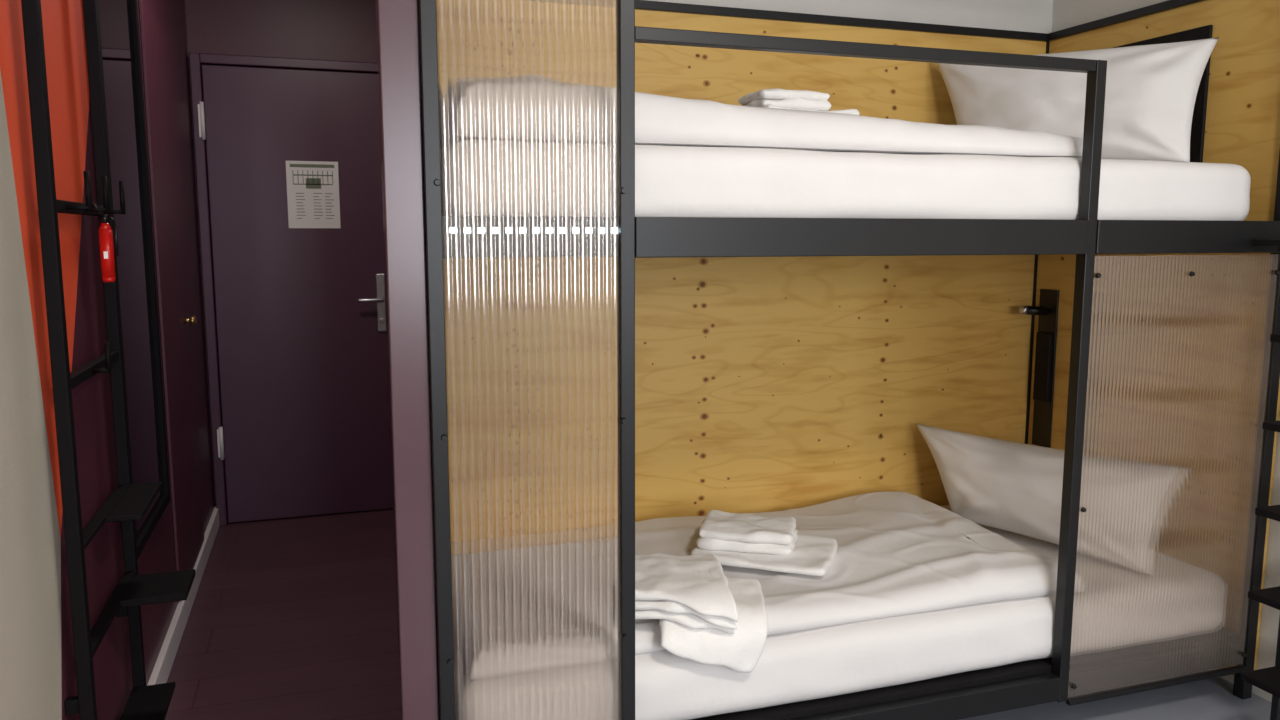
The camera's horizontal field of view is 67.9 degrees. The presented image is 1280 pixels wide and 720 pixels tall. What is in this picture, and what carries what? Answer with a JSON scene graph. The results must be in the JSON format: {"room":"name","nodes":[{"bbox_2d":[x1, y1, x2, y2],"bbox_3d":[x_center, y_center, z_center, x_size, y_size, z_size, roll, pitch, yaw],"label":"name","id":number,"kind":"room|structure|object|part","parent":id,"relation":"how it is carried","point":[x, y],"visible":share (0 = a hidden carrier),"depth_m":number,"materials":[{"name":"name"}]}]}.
{"room":"dormitory","nodes":[
{"label":"dormitory","id":0,"kind":"room"},
{"bbox_2d":[0,0,214,719],"bbox_3d":[-0.866,-0.091,0.844,0.100,2.600,7.160,-3,8,-18],"label":"wall","id":1,"kind":"structure","parent":0,"point":[38,669],"depth_m":1.89,"materials":[{"name":"purple paint"}]},
{"bbox_2d":[21,0,195,719],"bbox_3d":[-1.103,-0.103,2.005,0.185,2.280,0.527,-3,8,-18],"label":"ladder","id":2,"kind":"object","parent":1,"relation":"attached to","point":[129,502],"visible":1,"depth_m":1.94,"materials":[{"name":"black metal"}]},
{"bbox_2d":[92,203,118,281],"bbox_3d":[-1.139,-0.251,2.028,0.045,0.168,0.027,-3,8,-18],"label":"fire extinguisher","id":3,"kind":"object","parent":2,"relation":"attached to","point":[105,231],"visible":0.92,"depth_m":2.02,"materials":[{"name":"red metal"}]},
{"bbox_2d":[97,0,169,558],"bbox_3d":[-1.396,-0.293,2.606,0.025,1.560,0.600,-3,8,-18],"label":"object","id":4,"kind":"object","parent":1,"relation":"attached to","point":[118,19],"visible":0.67,"depth_m":2.65,"materials":[{"name":"clear glass"}]},
{"bbox_2d":[138,0,203,570],"bbox_3d":[-1.651,-0.199,3.425,0.051,1.960,0.700,-3,8,-18],"label":"leaf","id":5,"kind":"object","parent":1,"relation":"attached to","point":[158,58],"depth_m":3.33,"materials":[{"name":"purple paint"}]},
{"bbox_3d":[-1.694,-0.148,3.577,0.041,0.036,0.036,-3,8,-18],"label":"knob","id":6,"kind":"part","parent":5,"relation":"part of","materials":[{"name":"gold metal"}]},
{"bbox_2d":[147,506,218,685],"bbox_3d":[-1.571,0.858,3.272,0.020,0.085,2.340,-3,8,-18],"label":"baseboard","id":7,"kind":"structure","parent":1,"relation":"attached to","point":[160,673],"depth_m":3.16,"materials":[{"name":"white paint"}]},
{"bbox_2d":[185,0,377,513],"bbox_3d":[-1.526,-0.562,4.420,1.150,2.600,0.100,-3,8,-18],"label":"wall","id":8,"kind":"structure","parent":0,"point":[336,30],"depth_m":4.23,"materials":[{"name":"purple paint"}]},
{"bbox_2d":[198,102,223,459],"bbox_3d":[-1.898,-0.332,4.205,0.024,1.580,0.016,-3,8,-18],"label":"hinges","id":9,"kind":"object","parent":8,"relation":"attached to","point":[201,118],"visible":1,"depth_m":4.12,"materials":[{"name":"white paint"}]},
{"bbox_2d":[189,53,377,525],"bbox_3d":[-1.517,-0.301,4.373,0.895,2.095,0.060,-3,8,-18],"label":"frame","id":10,"kind":"object","parent":8,"relation":"attached to","point":[196,60],"visible":0.47,"depth_m":4.20,"materials":[{"name":"purple paint"}]},
{"bbox_2d":[201,65,392,522],"bbox_3d":[-1.526,-0.282,4.378,0.790,2.044,0.040,-3,8,-18],"label":"leaf","id":11,"kind":"object","parent":8,"relation":"attached to","point":[304,371],"visible":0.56,"depth_m":4.35,"materials":[{"name":"purple paint"}]},
{"bbox_2d":[286,161,340,227],"bbox_3d":[-1.481,-0.749,4.308,0.224,0.300,0.003,-3,8,-18],"label":"notice","id":12,"kind":"object","parent":11,"relation":"attached to","point":[313,201],"visible":1,"depth_m":4.31,"materials":[{"name":"paper"}]},
{"bbox_2d":[358,274,386,330],"bbox_3d":[-1.246,-0.264,4.418,0.125,0.270,0.068,-3,8,-18],"label":"door handle","id":13,"kind":"object","parent":11,"relation":"attached to","point":[380,278],"depth_m":4.45,"materials":[{"name":"metal"}]},
{"bbox_2d":[376,0,438,719],"bbox_3d":[-0.623,-0.288,2.339,0.074,2.600,1.065,-3,8,-18],"label":"wall partition","id":14,"kind":"structure","parent":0,"point":[397,24],"depth_m":1.87,"materials":[{"name":"paint"}]},
{"bbox_2d":[165,508,1271,719],"bbox_3d":[0.613,1.183,1.513,3.020,0.100,7.160,-3,8,-18],"label":"floor","id":15,"kind":"structure","parent":0,"point":[292,618],"depth_m":3.12,"materials":[{"name":"purple wood"}]},
{"bbox_2d":[418,0,1279,719],"bbox_3d":[0.521,-0.179,2.663,2.290,2.300,0.963,-3,8,-18],"label":"bunk bed","id":16,"kind":"object","parent":15,"relation":"on","point":[534,237],"visible":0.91,"depth_m":2.03,"materials":[{"name":"black metal"}]},
{"bbox_3d":[-0.214,-0.068,1.932,0.360,2.230,0.003,-3,8,-18],"label":"fluted panel","id":17,"kind":"part","parent":16,"relation":"part of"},
{"bbox_2d":[455,505,1058,719],"bbox_3d":[0.511,0.684,2.792,2.197,0.182,0.914,-3,8,-18],"label":"mattress","id":18,"kind":"object","parent":16,"relation":"on","point":[828,661],"visible":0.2,"depth_m":2.33,"materials":[{"name":"white fabric"}]},
{"bbox_2d":[451,491,1057,654],"bbox_3d":[0.288,0.560,2.704,1.669,0.090,0.841,-3,8,-18],"label":"duvet","id":19,"kind":"object","parent":18,"relation":"on","point":[898,553],"visible":0.45,"depth_m":2.58,"materials":[{"name":"white fabric"}]},
{"bbox_2d":[635,553,767,672],"bbox_3d":[0.136,0.611,2.303,0.351,0.202,0.342,0,8,-2],"label":"folded towel","id":20,"kind":"object","parent":19,"relation":"on","point":[706,616],"visible":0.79,"depth_m":2.18,"materials":[{"name":"white fabric"}]},
{"bbox_2d":[690,510,836,575],"bbox_3d":[0.351,0.504,2.678,0.386,0.087,0.283,3,8,19],"label":"folded towel","id":21,"kind":"object","parent":19,"relation":"on","point":[744,540],"visible":0.98,"depth_m":2.62,"materials":[{"name":"white fabric"}]},
{"bbox_2d":[915,423,1064,544],"bbox_3d":[1.224,0.409,3.023,0.246,0.290,0.846,-6,10,-40],"label":"pillow","id":22,"kind":"object","parent":18,"relation":"on","point":[1015,487],"visible":0.57,"depth_m":2.99,"materials":[{"name":"white fabric"}]},
{"bbox_2d":[440,145,1250,220],"bbox_3d":[0.497,-0.457,2.636,2.167,0.179,0.909,-3,8,-18],"label":"mattress","id":23,"kind":"object","parent":16,"relation":"on","point":[671,181],"visible":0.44,"depth_m":2.22,"materials":[{"name":"white fabric"}]},
{"bbox_2d":[439,92,1082,157],"bbox_3d":[0.275,-0.617,2.534,1.635,0.168,0.821,-3,8,-18],"label":"duvet","id":24,"kind":"object","parent":23,"relation":"on","point":[661,120],"visible":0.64,"depth_m":2.18,"materials":[{"name":"white fabric"}]},
{"bbox_2d":[738,89,859,115],"bbox_3d":[0.400,-0.663,2.474,0.293,0.070,0.235,-3,8,-18],"label":"folded towel","id":25,"kind":"object","parent":24,"relation":"on","point":[807,100],"visible":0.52,"depth_m":2.39,"materials":[{"name":"white fabric"}]},
{"bbox_2d":[936,37,1218,161],"bbox_3d":[1.264,-0.775,2.902,0.234,0.390,0.830,-7,10,-43],"label":"pillow","id":26,"kind":"object","parent":23,"relation":"on","point":[1151,91],"visible":0.67,"depth_m":2.71,"materials":[{"name":"white fabric"}]},
{"bbox_3d":[1.426,0.306,2.535,0.623,1.164,0.001,-3,8,-18],"label":"fluted panel","id":27,"kind":"part","parent":16,"relation":"part of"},
{"bbox_2d":[1240,239,1279,719],"bbox_3d":[1.668,0.205,2.426,0.310,1.600,0.305,-3,8,-18],"label":"ladder","id":28,"kind":"object","parent":15,"relation":"on","point":[1266,679],"visible":1,"depth_m":2.38,"materials":[{"name":"black metal"}]},
{"bbox_2d":[647,0,1052,33],"bbox_3d":[0.358,-0.398,3.176,2.320,2.600,0.100,-3,8,-18],"label":"wall","id":29,"kind":"structure","parent":0,"point":[1035,16],"depth_m":3.23,"materials":[{"name":"white paint"}]},
{"bbox_2d":[438,9,1045,530],"bbox_3d":[0.381,-0.113,3.157,2.248,1.960,0.020,-3,8,-18],"label":"lining","id":30,"kind":"object","parent":29,"relation":"attached to","point":[763,384],"visible":0.45,"depth_m":3.21,"materials":[{"name":"wood"}]},
{"bbox_2d":[635,0,1204,41],"bbox_3d":[0.547,-1.040,2.587,2.280,0.026,0.970,-3,8,-18],"label":"trim","id":31,"kind":"structure","parent":29,"relation":"attached to","point":[639,4],"depth_m":3.08,"materials":[{"name":"black metal"}]},
{"bbox_2d":[1025,41,1049,443],"bbox_3d":[1.448,-0.232,3.489,0.008,1.810,0.007,-3,8,-18],"label":"trim","id":32,"kind":"structure","parent":29,"relation":"attached to","point":[1047,42],"depth_m":3.51,"materials":[{"name":"black metal"}]},
{"bbox_2d":[1052,0,1279,701],"bbox_3d":[2.361,-0.116,1.036,0.100,2.600,5.470,-3,8,-18],"label":"wall","id":33,"kind":"structure","parent":0,"point":[1066,13],"depth_m":2.73,"materials":[{"name":"white paint"}]},
{"bbox_2d":[1028,0,1279,675],"bbox_3d":[1.612,-0.102,3.071,0.029,1.960,0.968,-3,8,-18],"label":"lining","id":34,"kind":"object","parent":33,"relation":"attached to","point":[1242,126],"visible":0.18,"depth_m":2.73,"materials":[{"name":"wood"}]},
{"bbox_2d":[1018,289,1058,447],"bbox_3d":[1.417,0.035,3.433,0.125,0.575,0.090,-3,8,-18],"label":"reading lamp","id":35,"kind":"object","parent":34,"relation":"attached to","point":[1047,310],"visible":0.94,"depth_m":3.43,"materials":[{"name":"black metal"}]},
{"bbox_3d":[1.472,0.032,3.452,0.008,0.575,0.090,-3,8,-18],"label":"wall plate","id":36,"kind":"part","parent":35,"relation":"part of","materials":[{"name":"black metal"}]},
{"bbox_2d":[1113,25,1212,162],"bbox_3d":[1.576,-0.794,3.027,0.012,0.425,0.520,-3,8,-18],"label":"headboard panel","id":37,"kind":"object","parent":34,"relation":"attached to","point":[1197,136],"visible":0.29,"depth_m":2.81,"materials":[{"name":"black metal"}]}
]}

